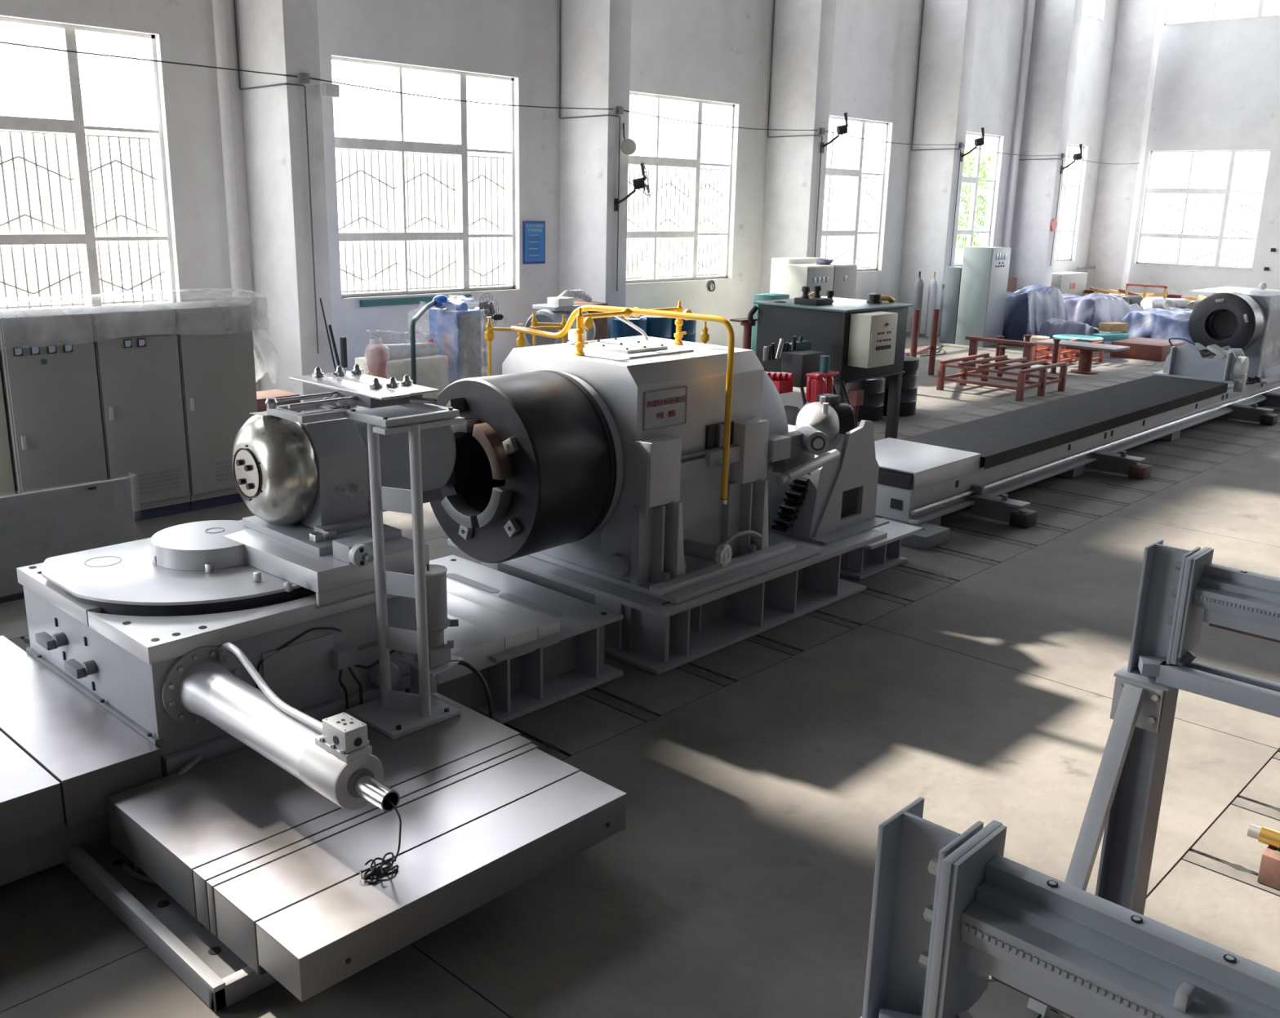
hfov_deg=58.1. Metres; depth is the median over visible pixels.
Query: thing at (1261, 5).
window
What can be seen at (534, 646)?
bed
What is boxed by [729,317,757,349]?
stand
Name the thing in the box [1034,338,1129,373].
pedestal table
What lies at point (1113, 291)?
plank
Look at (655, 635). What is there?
pedestal
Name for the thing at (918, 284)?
gas cylinder
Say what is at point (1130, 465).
bracket
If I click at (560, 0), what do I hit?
conduit
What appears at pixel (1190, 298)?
plank
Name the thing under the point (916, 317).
post
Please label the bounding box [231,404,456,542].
head
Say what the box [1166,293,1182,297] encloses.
plank
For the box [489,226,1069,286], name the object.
corrugated fence
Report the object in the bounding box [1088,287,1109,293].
plank
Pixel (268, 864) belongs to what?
platform
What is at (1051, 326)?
tarpaulin
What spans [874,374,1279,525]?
long slideway
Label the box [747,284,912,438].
tank
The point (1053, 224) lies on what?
round sign
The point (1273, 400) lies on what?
bracket
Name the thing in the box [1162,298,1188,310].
motor
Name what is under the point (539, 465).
chuck
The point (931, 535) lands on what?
block
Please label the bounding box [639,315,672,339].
drum
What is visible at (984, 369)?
frame
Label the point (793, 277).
tall cabinet
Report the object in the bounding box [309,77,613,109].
wire
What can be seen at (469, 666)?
conduit
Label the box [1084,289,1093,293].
plank
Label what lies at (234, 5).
conduit
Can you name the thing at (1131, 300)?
motor
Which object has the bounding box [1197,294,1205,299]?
plank
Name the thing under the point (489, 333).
yellow pipework
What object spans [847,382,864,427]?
stem
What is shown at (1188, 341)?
hose
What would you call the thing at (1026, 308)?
tarpaulin
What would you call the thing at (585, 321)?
yellow pipework
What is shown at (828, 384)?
bowl
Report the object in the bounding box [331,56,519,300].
window
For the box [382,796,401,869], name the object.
cord
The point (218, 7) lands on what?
drain pipe
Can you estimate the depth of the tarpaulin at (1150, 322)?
26.99 m
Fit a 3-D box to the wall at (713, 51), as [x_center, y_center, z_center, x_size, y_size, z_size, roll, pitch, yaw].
[0.387,-9.746,20.497,0.280,14.200,43.600,15,20,41]
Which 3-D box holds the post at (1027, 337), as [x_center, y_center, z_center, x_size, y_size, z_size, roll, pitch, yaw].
[7.282,-2.929,21.736,0.139,0.710,0.139,15,20,41]
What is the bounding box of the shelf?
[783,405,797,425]
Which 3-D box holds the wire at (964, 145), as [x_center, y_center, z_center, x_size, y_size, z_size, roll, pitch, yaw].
[9.335,-8.897,28.726,0.015,0.115,5.401,15,20,41]
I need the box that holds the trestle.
[964,335,1036,380]
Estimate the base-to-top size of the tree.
5.428 m
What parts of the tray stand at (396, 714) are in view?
rod knob, guide rod, guide rod, clamp plate, tube leg, clamp plate, foot plate, tube leg, clamp rod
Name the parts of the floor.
slot rail, slot rail, slot rail, slot rail, slot rail, slot rail, slot rail, slot rail, slot rail, slot rail, slot rail, slot rail, slot rail, slot rail, slot rail, slot rail, slot rail, slot rail, slot rail, slot rail, slot rail, slot rail, slot rail, slot rail, slot rail, slot rail, slot rail, slot rail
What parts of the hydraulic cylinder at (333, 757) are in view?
manifold plate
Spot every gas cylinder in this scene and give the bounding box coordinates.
[910,271,923,336]
[924,271,938,337]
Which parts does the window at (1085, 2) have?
sill, frame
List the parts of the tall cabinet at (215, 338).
handle, panel, door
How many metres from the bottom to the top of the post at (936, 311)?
1.200 m
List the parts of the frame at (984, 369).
leg, leg, rail, leg, leg, leg, rail, leg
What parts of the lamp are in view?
cord, dish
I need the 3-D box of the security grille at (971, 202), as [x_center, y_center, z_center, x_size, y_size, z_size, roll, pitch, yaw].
[8.251,-7.447,30.091,0.022,2.101,3.459,15,20,41]
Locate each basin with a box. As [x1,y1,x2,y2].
[813,257,834,264]
[1053,333,1102,342]
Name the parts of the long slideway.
plate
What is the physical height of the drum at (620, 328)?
1.125 m
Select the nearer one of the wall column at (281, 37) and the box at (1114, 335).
the wall column at (281, 37)
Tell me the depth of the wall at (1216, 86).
34.16 m
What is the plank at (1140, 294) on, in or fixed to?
on the wooden crate
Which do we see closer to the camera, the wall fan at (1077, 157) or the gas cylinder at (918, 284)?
the gas cylinder at (918, 284)
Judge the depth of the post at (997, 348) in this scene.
21.73 m
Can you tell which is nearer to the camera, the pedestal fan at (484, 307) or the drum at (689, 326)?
the pedestal fan at (484, 307)
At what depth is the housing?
5.80 m
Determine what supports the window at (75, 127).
in the wall at (713, 51)
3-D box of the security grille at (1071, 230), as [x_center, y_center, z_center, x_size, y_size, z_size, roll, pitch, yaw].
[12.008,-8.406,33.992,0.022,2.101,3.459,15,20,41]
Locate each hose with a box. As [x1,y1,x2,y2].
[1168,337,1195,346]
[1246,378,1260,382]
[1247,377,1261,381]
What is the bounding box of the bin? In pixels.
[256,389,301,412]
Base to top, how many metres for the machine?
1.389 m
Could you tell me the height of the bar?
0.180 m
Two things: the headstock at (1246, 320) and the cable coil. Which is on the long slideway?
the headstock at (1246, 320)
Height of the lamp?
0.504 m
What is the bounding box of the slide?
[150,515,429,608]
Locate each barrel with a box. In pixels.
[844,377,885,421]
[883,372,918,416]
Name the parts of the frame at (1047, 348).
post, post, post, post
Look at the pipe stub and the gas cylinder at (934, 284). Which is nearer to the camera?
the pipe stub
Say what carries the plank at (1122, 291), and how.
on the wooden crate
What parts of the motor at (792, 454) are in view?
push rod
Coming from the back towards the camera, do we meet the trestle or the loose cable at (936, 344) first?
the loose cable at (936, 344)
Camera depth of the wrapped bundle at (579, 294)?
17.43 m
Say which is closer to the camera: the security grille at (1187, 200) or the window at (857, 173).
the window at (857, 173)
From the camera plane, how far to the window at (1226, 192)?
35.15 m
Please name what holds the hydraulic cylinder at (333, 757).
attached to the housing
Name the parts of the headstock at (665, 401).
plate, inspection lid, leg, name plate, leg, flange rod, recess panel, recess post, foot rail, leg, leg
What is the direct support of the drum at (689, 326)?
on the floor
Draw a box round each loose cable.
[904,342,940,355]
[904,342,942,353]
[920,344,946,356]
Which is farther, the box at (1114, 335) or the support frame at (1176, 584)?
the box at (1114, 335)
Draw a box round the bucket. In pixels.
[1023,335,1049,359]
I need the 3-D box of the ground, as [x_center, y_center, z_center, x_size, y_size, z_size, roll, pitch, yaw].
[-17.854,-10.318,49.914,64.500,0.200,170.000,15,20,41]
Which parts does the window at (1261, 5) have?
sill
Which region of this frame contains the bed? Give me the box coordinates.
[0,555,623,886]
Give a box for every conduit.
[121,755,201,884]
[233,0,319,353]
[450,660,493,719]
[559,0,620,291]
[767,0,822,257]
[911,0,961,266]
[1018,158,1062,266]
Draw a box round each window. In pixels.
[0,16,176,311]
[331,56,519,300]
[626,91,733,284]
[821,115,888,273]
[954,132,999,266]
[1053,144,1084,262]
[1081,0,1103,21]
[1134,149,1271,271]
[1162,0,1279,26]
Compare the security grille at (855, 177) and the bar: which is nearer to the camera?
the bar
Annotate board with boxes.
[0,475,135,603]
[360,294,471,306]
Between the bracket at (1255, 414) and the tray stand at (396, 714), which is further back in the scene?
the bracket at (1255, 414)
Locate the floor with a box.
[0,332,1279,1017]
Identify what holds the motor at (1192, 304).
on the pallet
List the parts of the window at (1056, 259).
sill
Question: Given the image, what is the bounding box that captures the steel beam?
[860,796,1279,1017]
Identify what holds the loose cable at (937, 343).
on the floor
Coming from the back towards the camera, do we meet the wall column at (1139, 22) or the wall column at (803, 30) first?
the wall column at (1139, 22)
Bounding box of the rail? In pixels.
[63,844,277,1013]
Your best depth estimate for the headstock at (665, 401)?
7.90 m
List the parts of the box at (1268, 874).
box lid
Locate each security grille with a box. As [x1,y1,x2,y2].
[0,129,169,310]
[335,147,509,293]
[626,164,727,279]
[821,174,879,268]
[954,182,991,264]
[1057,188,1075,258]
[1140,192,1263,267]
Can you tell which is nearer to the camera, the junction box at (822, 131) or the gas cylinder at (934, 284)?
the junction box at (822, 131)
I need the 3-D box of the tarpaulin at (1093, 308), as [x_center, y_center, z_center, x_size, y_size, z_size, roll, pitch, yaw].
[11.307,-5.093,29.560,2.739,0.996,4.134,15,20,41]
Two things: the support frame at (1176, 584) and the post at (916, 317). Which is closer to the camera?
the support frame at (1176, 584)
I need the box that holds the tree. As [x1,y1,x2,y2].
[955,149,992,250]
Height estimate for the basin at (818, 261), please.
0.100 m
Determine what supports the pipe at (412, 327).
on the floor
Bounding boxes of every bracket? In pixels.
[321,83,339,97]
[768,419,889,544]
[966,493,1037,528]
[1090,450,1151,479]
[1227,403,1278,425]
[1262,392,1279,408]
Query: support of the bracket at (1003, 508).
on the floor
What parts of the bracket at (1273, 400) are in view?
arm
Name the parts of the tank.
lid knob, lid knob, lid knob, tank, tank lid, frame, leg, control door, leg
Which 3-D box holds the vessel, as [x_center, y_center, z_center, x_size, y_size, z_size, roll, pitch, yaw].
[-3.220,-1.443,14.141,0.319,1.300,0.317,15,20,41]
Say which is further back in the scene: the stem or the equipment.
the equipment
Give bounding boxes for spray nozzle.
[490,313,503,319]
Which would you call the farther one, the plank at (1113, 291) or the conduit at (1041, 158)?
the plank at (1113, 291)
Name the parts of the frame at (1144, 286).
rail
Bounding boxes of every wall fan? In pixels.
[613,160,650,210]
[820,111,853,152]
[960,127,989,161]
[1060,143,1087,173]
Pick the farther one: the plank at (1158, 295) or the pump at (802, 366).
the plank at (1158, 295)
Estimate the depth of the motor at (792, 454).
8.62 m
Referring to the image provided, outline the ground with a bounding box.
[0,237,1253,310]
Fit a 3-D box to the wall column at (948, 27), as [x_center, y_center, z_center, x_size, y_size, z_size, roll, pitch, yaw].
[7.092,-11.186,26.446,1.150,14.200,0.500,15,20,41]
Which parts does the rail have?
plate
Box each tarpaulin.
[1002,284,1067,346]
[1038,317,1123,352]
[1062,293,1142,328]
[1120,306,1193,344]
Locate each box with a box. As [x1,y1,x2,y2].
[299,72,309,83]
[616,106,623,114]
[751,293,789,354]
[819,127,825,134]
[959,142,963,147]
[1090,332,1128,341]
[1110,337,1185,361]
[1247,823,1279,890]
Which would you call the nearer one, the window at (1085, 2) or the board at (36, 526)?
the board at (36, 526)
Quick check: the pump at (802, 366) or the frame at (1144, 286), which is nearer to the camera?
the pump at (802, 366)
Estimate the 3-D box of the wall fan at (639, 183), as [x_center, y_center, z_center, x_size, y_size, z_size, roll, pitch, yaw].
[0.008,-5.301,18.920,0.654,0.796,0.554,15,20,41]
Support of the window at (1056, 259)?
in the wall at (713, 51)
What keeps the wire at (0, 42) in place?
attached to the wall column
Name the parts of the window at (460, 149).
sill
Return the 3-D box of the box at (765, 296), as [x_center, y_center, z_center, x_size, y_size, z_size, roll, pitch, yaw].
[2.280,-3.038,20.253,0.400,1.460,0.500,15,20,41]
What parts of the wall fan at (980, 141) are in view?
motor, blade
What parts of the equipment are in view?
label plate, panel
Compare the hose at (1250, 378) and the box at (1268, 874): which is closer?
the box at (1268, 874)
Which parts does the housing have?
lever handle, lever handle, turntable plate, plate, saddle rail, access panel, feed motor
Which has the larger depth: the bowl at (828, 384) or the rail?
the bowl at (828, 384)
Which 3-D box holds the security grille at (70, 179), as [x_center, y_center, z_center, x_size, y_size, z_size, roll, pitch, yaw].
[-7.393,-3.454,13.851,0.022,2.101,3.459,15,20,41]
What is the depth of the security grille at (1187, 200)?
35.31 m
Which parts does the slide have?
slide plate, slide arm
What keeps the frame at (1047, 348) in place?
on the floor
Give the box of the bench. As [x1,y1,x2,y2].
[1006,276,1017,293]
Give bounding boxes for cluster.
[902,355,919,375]
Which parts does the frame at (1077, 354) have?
post, post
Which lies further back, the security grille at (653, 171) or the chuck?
the security grille at (653, 171)
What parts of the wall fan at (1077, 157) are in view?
motor, blade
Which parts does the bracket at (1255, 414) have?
arm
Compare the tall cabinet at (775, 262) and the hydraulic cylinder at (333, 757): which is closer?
the hydraulic cylinder at (333, 757)
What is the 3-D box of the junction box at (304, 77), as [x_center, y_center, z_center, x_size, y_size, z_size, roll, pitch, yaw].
[-4.252,-5.462,14.590,0.050,0.120,0.110,15,20,41]
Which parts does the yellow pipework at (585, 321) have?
valve post, valve handle, valve post, valve handle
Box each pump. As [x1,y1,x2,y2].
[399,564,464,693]
[762,335,850,425]
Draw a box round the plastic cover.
[44,288,243,335]
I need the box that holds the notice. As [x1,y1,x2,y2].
[522,221,545,264]
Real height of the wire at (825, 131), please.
0.115 m
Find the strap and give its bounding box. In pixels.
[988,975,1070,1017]
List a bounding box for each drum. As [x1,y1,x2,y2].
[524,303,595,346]
[610,315,647,338]
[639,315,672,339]
[671,311,696,342]
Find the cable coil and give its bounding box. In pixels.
[707,280,715,291]
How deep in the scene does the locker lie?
33.37 m
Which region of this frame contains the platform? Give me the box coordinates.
[106,692,626,1001]
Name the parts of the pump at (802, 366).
blue motor, green motor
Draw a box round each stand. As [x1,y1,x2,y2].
[265,364,465,739]
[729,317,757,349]
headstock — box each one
[502,328,822,604]
[1188,282,1279,383]
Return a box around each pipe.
[212,0,243,303]
[409,299,436,385]
[1004,0,1035,247]
[1076,266,1095,269]
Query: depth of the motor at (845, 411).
10.15 m
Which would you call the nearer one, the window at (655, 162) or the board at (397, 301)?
the board at (397, 301)
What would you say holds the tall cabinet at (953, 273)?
on the floor
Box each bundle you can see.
[360,852,399,884]
[557,289,592,302]
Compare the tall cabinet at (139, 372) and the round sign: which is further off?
the round sign
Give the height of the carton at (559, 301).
0.118 m
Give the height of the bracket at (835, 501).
0.869 m
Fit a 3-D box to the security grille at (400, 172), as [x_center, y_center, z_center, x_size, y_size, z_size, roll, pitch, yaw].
[-3.362,-4.482,18.035,0.022,2.101,3.459,15,20,41]
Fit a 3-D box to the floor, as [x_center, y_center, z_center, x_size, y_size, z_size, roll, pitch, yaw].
[8.316,-0.601,15.108,22.500,0.302,43.600,15,20,41]
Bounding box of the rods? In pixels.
[319,297,350,408]
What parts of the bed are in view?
plate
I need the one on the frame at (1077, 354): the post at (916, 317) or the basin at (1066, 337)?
the basin at (1066, 337)
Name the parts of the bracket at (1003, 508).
arm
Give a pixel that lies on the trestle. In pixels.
(1028, 350)
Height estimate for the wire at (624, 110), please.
0.115 m
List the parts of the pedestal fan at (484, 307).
motor, blade, blade, blade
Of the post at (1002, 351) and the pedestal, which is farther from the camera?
the post at (1002, 351)
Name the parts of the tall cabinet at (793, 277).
door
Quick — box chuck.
[429,369,623,563]
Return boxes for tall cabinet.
[0,307,107,493]
[0,372,15,496]
[63,303,190,521]
[145,300,257,511]
[769,257,826,293]
[778,263,834,298]
[813,262,857,298]
[939,266,962,343]
[955,245,1011,346]
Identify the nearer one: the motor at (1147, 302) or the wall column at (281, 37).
the wall column at (281, 37)
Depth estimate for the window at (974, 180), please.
30.49 m
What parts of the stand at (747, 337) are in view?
plate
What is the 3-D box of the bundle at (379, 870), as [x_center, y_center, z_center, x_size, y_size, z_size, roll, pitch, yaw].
[-1.045,1.434,4.599,0.164,0.040,0.138,-8,18,-32]
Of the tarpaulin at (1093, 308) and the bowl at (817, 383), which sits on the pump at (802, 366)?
the bowl at (817, 383)
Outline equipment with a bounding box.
[428,294,484,385]
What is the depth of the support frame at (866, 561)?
9.84 m
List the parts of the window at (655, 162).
sill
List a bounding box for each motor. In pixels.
[767,395,839,484]
[793,393,855,439]
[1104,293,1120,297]
[1120,295,1142,306]
[1139,297,1165,310]
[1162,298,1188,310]
[1185,300,1200,309]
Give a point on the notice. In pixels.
(533, 232)
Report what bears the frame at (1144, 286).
on the floor
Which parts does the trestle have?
leg, leg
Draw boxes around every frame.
[840,516,922,579]
[936,352,1067,401]
[1026,538,1279,1017]
[1031,344,1073,363]
[1062,338,1105,361]
[1124,283,1167,299]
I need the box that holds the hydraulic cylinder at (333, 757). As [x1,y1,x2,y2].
[160,642,399,812]
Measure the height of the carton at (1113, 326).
0.180 m
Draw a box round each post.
[909,309,920,357]
[928,308,939,374]
[994,335,1004,369]
[996,345,1006,377]
[1021,334,1031,369]
[1049,337,1061,373]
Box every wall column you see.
[235,0,334,412]
[559,0,631,338]
[759,0,836,293]
[898,0,978,335]
[1008,0,1083,291]
[1084,0,1164,295]
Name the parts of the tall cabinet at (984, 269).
door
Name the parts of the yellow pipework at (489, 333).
post, post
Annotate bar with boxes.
[907,345,931,355]
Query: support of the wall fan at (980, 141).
attached to the wall column at (948, 27)
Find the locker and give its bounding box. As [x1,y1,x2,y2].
[1051,271,1087,296]
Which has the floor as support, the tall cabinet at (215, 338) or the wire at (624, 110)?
the tall cabinet at (215, 338)
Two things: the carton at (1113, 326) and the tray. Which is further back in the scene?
the carton at (1113, 326)
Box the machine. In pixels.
[355,330,448,407]
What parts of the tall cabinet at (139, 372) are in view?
handle, panel, door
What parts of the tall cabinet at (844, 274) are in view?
door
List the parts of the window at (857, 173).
sill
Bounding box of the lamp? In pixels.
[620,123,636,155]
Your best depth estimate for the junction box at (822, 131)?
22.71 m
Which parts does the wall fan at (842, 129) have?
motor, blade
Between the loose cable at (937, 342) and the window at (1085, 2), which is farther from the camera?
the window at (1085, 2)
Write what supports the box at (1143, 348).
on the floor
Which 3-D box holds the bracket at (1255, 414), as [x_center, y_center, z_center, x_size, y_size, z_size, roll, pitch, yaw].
[9.150,-1.440,17.200,0.650,0.266,0.240,15,20,41]
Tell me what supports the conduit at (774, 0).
attached to the wall column at (803, 30)
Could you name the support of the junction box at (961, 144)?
attached to the wall column at (948, 27)
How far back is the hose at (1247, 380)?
17.68 m
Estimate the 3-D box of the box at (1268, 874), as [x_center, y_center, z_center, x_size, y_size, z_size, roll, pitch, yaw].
[3.200,1.622,5.354,0.620,0.230,0.500,15,20,41]
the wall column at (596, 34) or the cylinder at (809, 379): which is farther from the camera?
the wall column at (596, 34)
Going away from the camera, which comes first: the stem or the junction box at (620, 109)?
the stem
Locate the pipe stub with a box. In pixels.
[683,529,761,572]
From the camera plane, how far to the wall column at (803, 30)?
22.90 m
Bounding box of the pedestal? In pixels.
[447,528,887,675]
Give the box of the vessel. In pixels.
[366,346,388,378]
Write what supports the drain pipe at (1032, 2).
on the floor
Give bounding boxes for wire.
[0,41,297,77]
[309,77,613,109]
[623,110,817,130]
[825,130,955,145]
[964,145,1056,155]
[1064,155,1135,164]
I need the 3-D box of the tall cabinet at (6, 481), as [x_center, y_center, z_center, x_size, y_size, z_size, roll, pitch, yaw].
[-5.767,-0.654,9.822,0.650,1.900,0.480,15,20,41]
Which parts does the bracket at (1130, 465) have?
arm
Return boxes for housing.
[16,520,416,777]
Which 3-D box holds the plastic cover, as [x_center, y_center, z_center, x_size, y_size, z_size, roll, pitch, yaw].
[-4.947,-1.698,10.341,0.783,0.486,3.115,15,20,41]
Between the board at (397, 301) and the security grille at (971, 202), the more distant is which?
the security grille at (971, 202)
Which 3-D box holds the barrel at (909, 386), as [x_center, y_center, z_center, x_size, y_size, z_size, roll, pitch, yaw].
[3.793,-1.739,17.211,0.694,0.600,0.694,15,20,41]
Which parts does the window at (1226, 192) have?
sill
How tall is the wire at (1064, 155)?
0.115 m
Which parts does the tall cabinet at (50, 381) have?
handle, panel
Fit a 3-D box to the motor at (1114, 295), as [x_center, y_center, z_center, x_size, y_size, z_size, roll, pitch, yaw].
[13.145,-5.782,32.233,0.530,0.475,0.480,-6,17,-25]
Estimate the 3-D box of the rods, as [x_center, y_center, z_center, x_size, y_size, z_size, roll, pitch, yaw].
[-4.055,-1.970,15.357,0.373,1.656,0.126,3,15,6]
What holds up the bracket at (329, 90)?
attached to the wall column at (281, 37)
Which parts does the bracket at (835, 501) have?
plate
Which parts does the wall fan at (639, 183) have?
motor, blade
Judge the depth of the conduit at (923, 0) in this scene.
26.97 m
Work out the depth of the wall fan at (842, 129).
22.69 m
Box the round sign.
[1049,218,1057,231]
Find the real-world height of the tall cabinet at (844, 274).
1.900 m
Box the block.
[880,516,950,550]
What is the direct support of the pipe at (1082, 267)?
attached to the wall column at (1139, 22)
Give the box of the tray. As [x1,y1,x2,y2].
[266,400,465,435]
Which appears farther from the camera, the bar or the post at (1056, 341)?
the post at (1056, 341)
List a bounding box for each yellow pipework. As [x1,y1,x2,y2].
[484,311,709,376]
[510,300,734,504]
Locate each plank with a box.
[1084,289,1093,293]
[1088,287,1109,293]
[1108,288,1120,294]
[1118,288,1138,295]
[1137,293,1154,296]
[1146,291,1168,297]
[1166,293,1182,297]
[1182,296,1196,300]
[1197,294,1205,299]
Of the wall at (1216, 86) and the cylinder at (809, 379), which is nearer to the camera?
the cylinder at (809, 379)
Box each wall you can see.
[0,0,1119,391]
[1128,0,1279,300]
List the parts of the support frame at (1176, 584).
brace plate, joint plate, plate, plate, rail, rail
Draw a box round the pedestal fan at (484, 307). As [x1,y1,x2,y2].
[474,293,498,376]
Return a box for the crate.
[573,300,608,340]
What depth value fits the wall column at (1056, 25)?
30.77 m
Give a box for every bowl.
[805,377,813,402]
[810,377,825,403]
[823,375,833,394]
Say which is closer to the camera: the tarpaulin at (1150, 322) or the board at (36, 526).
the board at (36, 526)
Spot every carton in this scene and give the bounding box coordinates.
[546,296,573,306]
[1097,321,1128,332]
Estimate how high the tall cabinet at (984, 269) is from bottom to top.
2.160 m
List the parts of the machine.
tank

